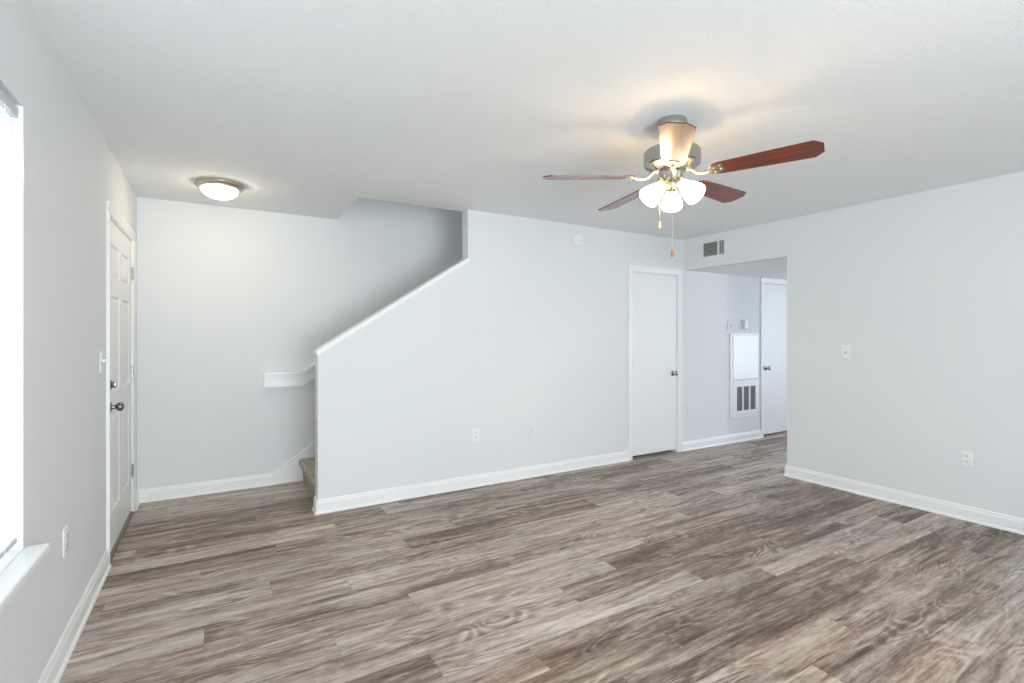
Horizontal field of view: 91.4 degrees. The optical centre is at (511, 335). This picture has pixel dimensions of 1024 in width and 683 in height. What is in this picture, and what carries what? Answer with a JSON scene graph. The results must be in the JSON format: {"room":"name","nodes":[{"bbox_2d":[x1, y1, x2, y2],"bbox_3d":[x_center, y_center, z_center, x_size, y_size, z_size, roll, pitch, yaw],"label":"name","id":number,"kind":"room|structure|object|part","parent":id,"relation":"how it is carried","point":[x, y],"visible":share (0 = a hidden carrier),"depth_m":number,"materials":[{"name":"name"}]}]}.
{"room":"empty living room","nodes":[
{"label":"empty living room","id":0,"kind":"room"},
{"bbox_2d":[0,0,136,682],"bbox_3d":[-1.238,0.115,0.865,0.160,2.440,7.470,0,0,-31],"label":"wall","id":1,"kind":"structure","parent":0,"point":[71,172],"depth_m":1.98,"materials":[{"name":"white paint"}]},
{"bbox_2d":[0,105,49,613],"bbox_3d":[-1.410,-0.011,1.217,0.222,1.478,0.970,0,0,-31],"label":"window","id":2,"kind":"structure","parent":1,"relation":"in","point":[16,566],"depth_m":1.63,"materials":[{"name":"white paint"}]},
{"bbox_2d":[0,88,17,558],"bbox_3d":[-1.387,-0.033,1.232,0.028,1.410,0.896,0,0,-31],"label":"window blind","id":3,"kind":"object","parent":2,"relation":"attached to","point":[8,108],"visible":1,"depth_m":1.56,"materials":[{"name":"grey plastic"}]},
{"bbox_3d":[-1.375,-0.026,1.238,0.001,1.388,0.658,0,0,-31],"label":"ladder cord","id":4,"kind":"part","parent":3,"relation":"part of","materials":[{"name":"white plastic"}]},
{"bbox_3d":[-1.387,0.664,1.231,0.022,0.016,0.896,0,0,-31],"label":"rail","id":5,"kind":"part","parent":3,"relation":"part of","materials":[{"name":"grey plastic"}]},
{"bbox_3d":[-1.377,0.713,1.236,0.147,0.030,0.970,0,0,-31],"label":"sill","id":6,"kind":"part","parent":2,"relation":"part of","materials":[{"name":"white paint"}]},
{"bbox_2d":[63,524,68,557],"bbox_3d":[-1.865,0.858,2.090,0.008,0.116,0.072,0,0,-31],"label":"wall outlet","id":7,"kind":"object","parent":1,"relation":"attached to","point":[66,529],"visible":1,"depth_m":2.08,"materials":[{"name":"white plastic"}]},
{"bbox_2d":[38,491,139,682],"bbox_3d":[-1.155,1.282,0.906,0.024,0.105,7.136,0,0,-31],"label":"baseboard","id":8,"kind":"structure","parent":1,"relation":"attached to","point":[55,667],"depth_m":2.21,"materials":[{"name":"white paint"}]},
{"bbox_2d":[100,351,105,372],"bbox_3d":[-2.244,0.145,2.745,0.022,0.116,0.072,0,0,-31],"label":"light switch","id":9,"kind":"object","parent":1,"relation":"attached to","point":[102,360],"visible":1,"depth_m":2.73,"materials":[{"name":"white plastic"}]},
{"bbox_3d":[-2.251,0.145,2.741,0.006,0.116,0.072,0,0,-31],"label":"wall plate","id":10,"kind":"part","parent":9,"relation":"part of","materials":[{"name":"white plastic"}]},
{"bbox_2d":[106,201,135,563],"bbox_3d":[-2.654,0.281,3.323,0.225,2.109,1.092,0,0,-31],"label":"door","id":11,"kind":"structure","parent":1,"relation":"in","point":[120,238],"depth_m":3.29,"materials":[{"name":"white paint"}]},
{"bbox_3d":[-2.377,0.429,3.008,0.069,0.064,0.064,0,0,-31],"label":"knob","id":12,"kind":"part","parent":11,"relation":"part of","materials":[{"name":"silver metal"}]},
{"bbox_3d":[-2.635,0.304,3.334,0.043,2.006,0.948,0,0,-31],"label":"panel","id":13,"kind":"part","parent":11,"relation":"part of","materials":[{"name":"white paint"}]},
{"bbox_2d":[137,197,462,489],"bbox_3d":[0.648,-1.165,6.227,8.865,5.000,0.160,0,0,-31],"label":"wall","id":14,"kind":"structure","parent":0,"point":[227,297],"depth_m":4.37,"materials":[{"name":"white paint"}]},
{"bbox_2d":[137,473,273,502],"bbox_3d":[-2.557,1.282,4.225,0.989,0.105,0.024,0,0,-31],"label":"baseboard","id":15,"kind":"structure","parent":14,"relation":"attached to","point":[253,481],"depth_m":4.21,"materials":[{"name":"white paint"}]},
{"bbox_2d":[263,363,314,387],"bbox_3d":[-1.074,-0.343,5.080,2.610,1.608,0.062,0,0,-31],"label":"handrail","id":16,"kind":"object","parent":14,"relation":"attached to","point":[282,378],"visible":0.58,"depth_m":4.52,"materials":[{"name":"white paint"}]},
{"bbox_2d":[273,442,314,484],"bbox_3d":[-0.951,0.388,5.177,2.766,1.895,0.020,0,0,-31],"label":"trim","id":17,"kind":"structure","parent":14,"relation":"attached to","point":[291,471],"depth_m":4.56,"materials":[{"name":"white paint"}]},
{"bbox_2d":[24,0,1023,239],"bbox_3d":[1.058,-1.255,2.223,5.495,0.300,7.470,0,0,-31],"label":"ceiling","id":18,"kind":"structure","parent":0,"point":[315,108],"depth_m":2.33,"materials":[{"name":"white paint"}]},
{"bbox_2d":[194,177,243,199],"bbox_3d":[-2.132,-1.051,3.648,0.315,0.108,0.315,0,0,-31],"label":"flush ceiling light","id":19,"kind":"object","parent":18,"relation":"attached to","point":[216,188],"visible":1,"depth_m":3.56,"materials":[{"name":"white glass"}]},
{"bbox_2d":[542,114,824,256],"bbox_3d":[0.838,-0.750,2.608,1.267,0.709,1.278,0,0,-31],"label":"ceiling fan","id":20,"kind":"object","parent":18,"relation":"hanging from","point":[676,154],"visible":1,"depth_m":2.49,"materials":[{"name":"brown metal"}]},
{"bbox_3d":[0.393,-0.808,2.557,0.471,0.006,0.144,-1,10,-2],"label":"blade","id":21,"kind":"part","parent":20,"relation":"part of","materials":[{"name":"brown wood"}]},
{"bbox_3d":[0.675,-0.806,2.977,0.144,0.006,0.471,-12,3,-20],"label":"blade","id":22,"kind":"part","parent":20,"relation":"part of","materials":[{"name":"brown wood"}]},
{"bbox_3d":[0.716,-0.723,2.557,0.133,0.133,0.108,0,0,-31],"label":"lamp shade","id":23,"kind":"part","parent":20,"relation":"part of","materials":[{"name":"white glass"}]},
{"bbox_3d":[0.856,-0.723,2.681,0.125,0.133,0.121,0,0,-31],"label":"lamp shade","id":24,"kind":"part","parent":20,"relation":"part of","materials":[{"name":"white glass"}]},
{"bbox_3d":[0.811,-0.623,2.531,0.003,0.386,0.015,0,0,16],"label":"pull chain","id":25,"kind":"part","parent":20,"relation":"part of","materials":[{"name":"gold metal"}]},
{"bbox_3d":[0.705,-0.820,2.159,0.144,0.006,0.471,10,2,16],"label":"blade","id":26,"kind":"part","parent":20,"relation":"part of","materials":[{"name":"brown wood"}]},
{"bbox_3d":[0.898,-0.723,2.499,0.109,0.133,0.134,0,0,-31],"label":"lamp shade","id":27,"kind":"part","parent":20,"relation":"part of","materials":[{"name":"white glass"}]},
{"bbox_3d":[1.161,-0.816,2.839,0.471,0.006,0.144,0,-12,-38],"label":"blade","id":28,"kind":"part","parent":20,"relation":"part of","materials":[{"name":"brown wood"}]},
{"bbox_3d":[1.180,-0.825,2.333,0.471,0.006,0.144,-2,-12,34],"label":"blade","id":29,"kind":"part","parent":20,"relation":"part of","materials":[{"name":"brown wood"}]},
{"bbox_2d":[315,210,759,498],"bbox_3d":[1.676,0.115,5.667,7.345,2.440,0.110,0,0,-31],"label":"wall","id":30,"kind":"structure","parent":0,"point":[533,328],"depth_m":4.61,"materials":[{"name":"white paint"}]},
{"bbox_2d":[313,257,469,355],"bbox_3d":[-0.947,-0.265,4.116,1.275,0.836,0.150,0,0,-31],"label":"trim","id":31,"kind":"structure","parent":30,"relation":"attached to","point":[371,318],"depth_m":4.03,"materials":[{"name":"white paint"}]},
{"bbox_2d":[312,451,628,514],"bbox_3d":[-0.143,1.282,4.578,3.153,0.105,0.134,0,0,-31],"label":"baseboard","id":32,"kind":"structure","parent":30,"relation":"attached to","point":[332,504],"depth_m":4.31,"materials":[{"name":"white paint"}]},
{"bbox_2d":[472,428,479,441],"bbox_3d":[-0.319,0.880,4.419,0.072,0.116,0.008,0,0,-31],"label":"wall outlet","id":33,"kind":"object","parent":30,"relation":"attached to","point":[475,432],"visible":1,"depth_m":4.42,"materials":[{"name":"white plastic"}]},
{"bbox_2d":[528,424,534,436],"bbox_3d":[0.186,0.893,4.715,0.072,0.116,0.012,0,0,-31],"label":"cable plate","id":34,"kind":"object","parent":30,"relation":"attached to","point":[531,427],"visible":1,"depth_m":4.71,"materials":[{"name":"white paint"}]},
{"bbox_2d":[570,233,581,246],"bbox_3d":[0.646,-0.953,4.968,0.136,0.136,0.046,0,0,-31],"label":"smoke detector","id":35,"kind":"object","parent":30,"relation":"attached to","point":[576,238],"visible":1,"depth_m":4.95,"materials":[{"name":"white plastic"}]},
{"bbox_2d":[628,265,681,460],"bbox_3d":[1.581,0.289,5.575,0.827,2.092,0.173,0,0,-31],"label":"door","id":36,"kind":"structure","parent":30,"relation":"in","point":[654,293],"depth_m":5.56,"materials":[{"name":"white paint"}]},
{"bbox_3d":[1.850,0.430,5.673,0.064,0.064,0.069,0,0,-31],"label":"knob","id":37,"kind":"part","parent":36,"relation":"part of","materials":[{"name":"silver metal"}]},
{"bbox_2d":[682,430,761,451],"bbox_3d":[3.413,1.282,6.617,3.387,0.105,0.024,0,0,-31],"label":"baseboard","id":38,"kind":"structure","parent":30,"relation":"attached to","point":[751,435],"depth_m":6.10,"materials":[{"name":"white paint"}]},
{"bbox_2d":[728,321,733,330],"bbox_3d":[2.723,-0.120,6.210,0.116,0.116,0.022,0,0,-31],"label":"switch plate","id":39,"kind":"object","parent":30,"relation":"attached to","point":[730,323],"visible":1,"depth_m":6.21,"materials":[{"name":"white paint"}]},
{"bbox_2d":[730,333,758,418],"bbox_3d":[2.955,0.501,6.348,0.570,1.057,0.020,0,0,-31],"label":"panel","id":40,"kind":"object","parent":30,"relation":"attached to","point":[744,347],"visible":1,"depth_m":6.33,"materials":[{"name":"white paint"}]},
{"bbox_2d":[733,379,757,414],"bbox_3d":[2.962,0.778,6.354,0.502,0.428,0.016,0,0,-31],"label":"grille","id":41,"kind":"object","parent":40,"relation":"attached to","point":[745,392],"depth_m":6.36,"materials":[{"name":"white metal"}]},
{"bbox_3d":[2.963,0.277,6.352,0.502,0.555,0.018,0,0,-31],"label":"access door","id":42,"kind":"part","parent":40,"relation":"part of","materials":[{"name":"white metal"}]},
{"bbox_2d":[742,319,747,329],"bbox_3d":[2.959,-0.140,6.341,0.090,0.128,0.036,0,0,-31],"label":"thermostat","id":43,"kind":"object","parent":30,"relation":"attached to","point":[744,321],"visible":1,"depth_m":6.33,"materials":[{"name":"white plastic"}]},
{"bbox_2d":[760,278,786,437],"bbox_3d":[3.606,0.289,6.772,0.872,2.092,0.173,0,0,-31],"label":"door","id":44,"kind":"structure","parent":30,"relation":"in","point":[773,292],"depth_m":6.68,"materials":[{"name":"white paint"}]},
{"bbox_2d":[59,431,1023,682],"bbox_3d":[2.509,1.375,3.081,8.865,0.080,7.470,0,0,-31],"label":"floor","id":45,"kind":"structure","parent":0,"point":[714,564],"depth_m":2.67,"materials":[{"name":"laminate"}]},
{"bbox_2d":[299,457,314,496],"bbox_3d":[-0.691,0.561,4.825,2.426,1.548,0.846,0,0,-31],"label":"carpeted staircase","id":46,"kind":"structure","parent":45,"relation":"on","point":[307,465],"depth_m":4.30,"materials":[{"name":"beige carpet"}]},
{"bbox_2d":[695,258,786,279],"bbox_3d":[4.487,-0.830,5.134,3.370,0.150,3.670,0,0,-31],"label":"ceiling","id":47,"kind":"structure","parent":0,"point":[773,269],"depth_m":5.81,"materials":[{"name":"white paint"}]},
{"bbox_2d":[684,171,1023,517],"bbox_3d":[3.662,0.115,3.101,0.120,2.440,6.330,0,0,-31],"label":"wall","id":48,"kind":"structure","parent":0,"point":[925,289],"depth_m":3.91,"materials":[{"name":"white paint"}]},
{"bbox_2d":[700,237,725,259],"bbox_3d":[2.192,-0.947,5.459,0.010,0.195,0.335,0,0,-31],"label":"air vent","id":49,"kind":"object","parent":48,"relation":"in","point":[716,247],"visible":1,"depth_m":5.46,"materials":[{"name":"white metal"}]},
{"bbox_2d":[841,345,849,358],"bbox_3d":[2.868,0.142,4.303,0.022,0.116,0.072,0,0,-31],"label":"light switch","id":50,"kind":"object","parent":48,"relation":"attached to","point":[845,349],"visible":1,"depth_m":4.31,"materials":[{"name":"white plastic"}]},
{"bbox_2d":[784,465,1023,534],"bbox_3d":[3.912,1.282,2.653,0.144,0.105,4.984,0,0,-31],"label":"baseboard","id":51,"kind":"structure","parent":48,"relation":"attached to","point":[1005,522],"depth_m":3.87,"materials":[{"name":"white paint"}]},
{"bbox_2d":[960,450,972,467],"bbox_3d":[3.284,0.892,3.613,0.008,0.116,0.072,0,0,-31],"label":"wall outlet","id":52,"kind":"object","parent":48,"relation":"attached to","point":[966,457],"visible":1,"depth_m":3.61,"materials":[{"name":"white plastic"}]}
]}

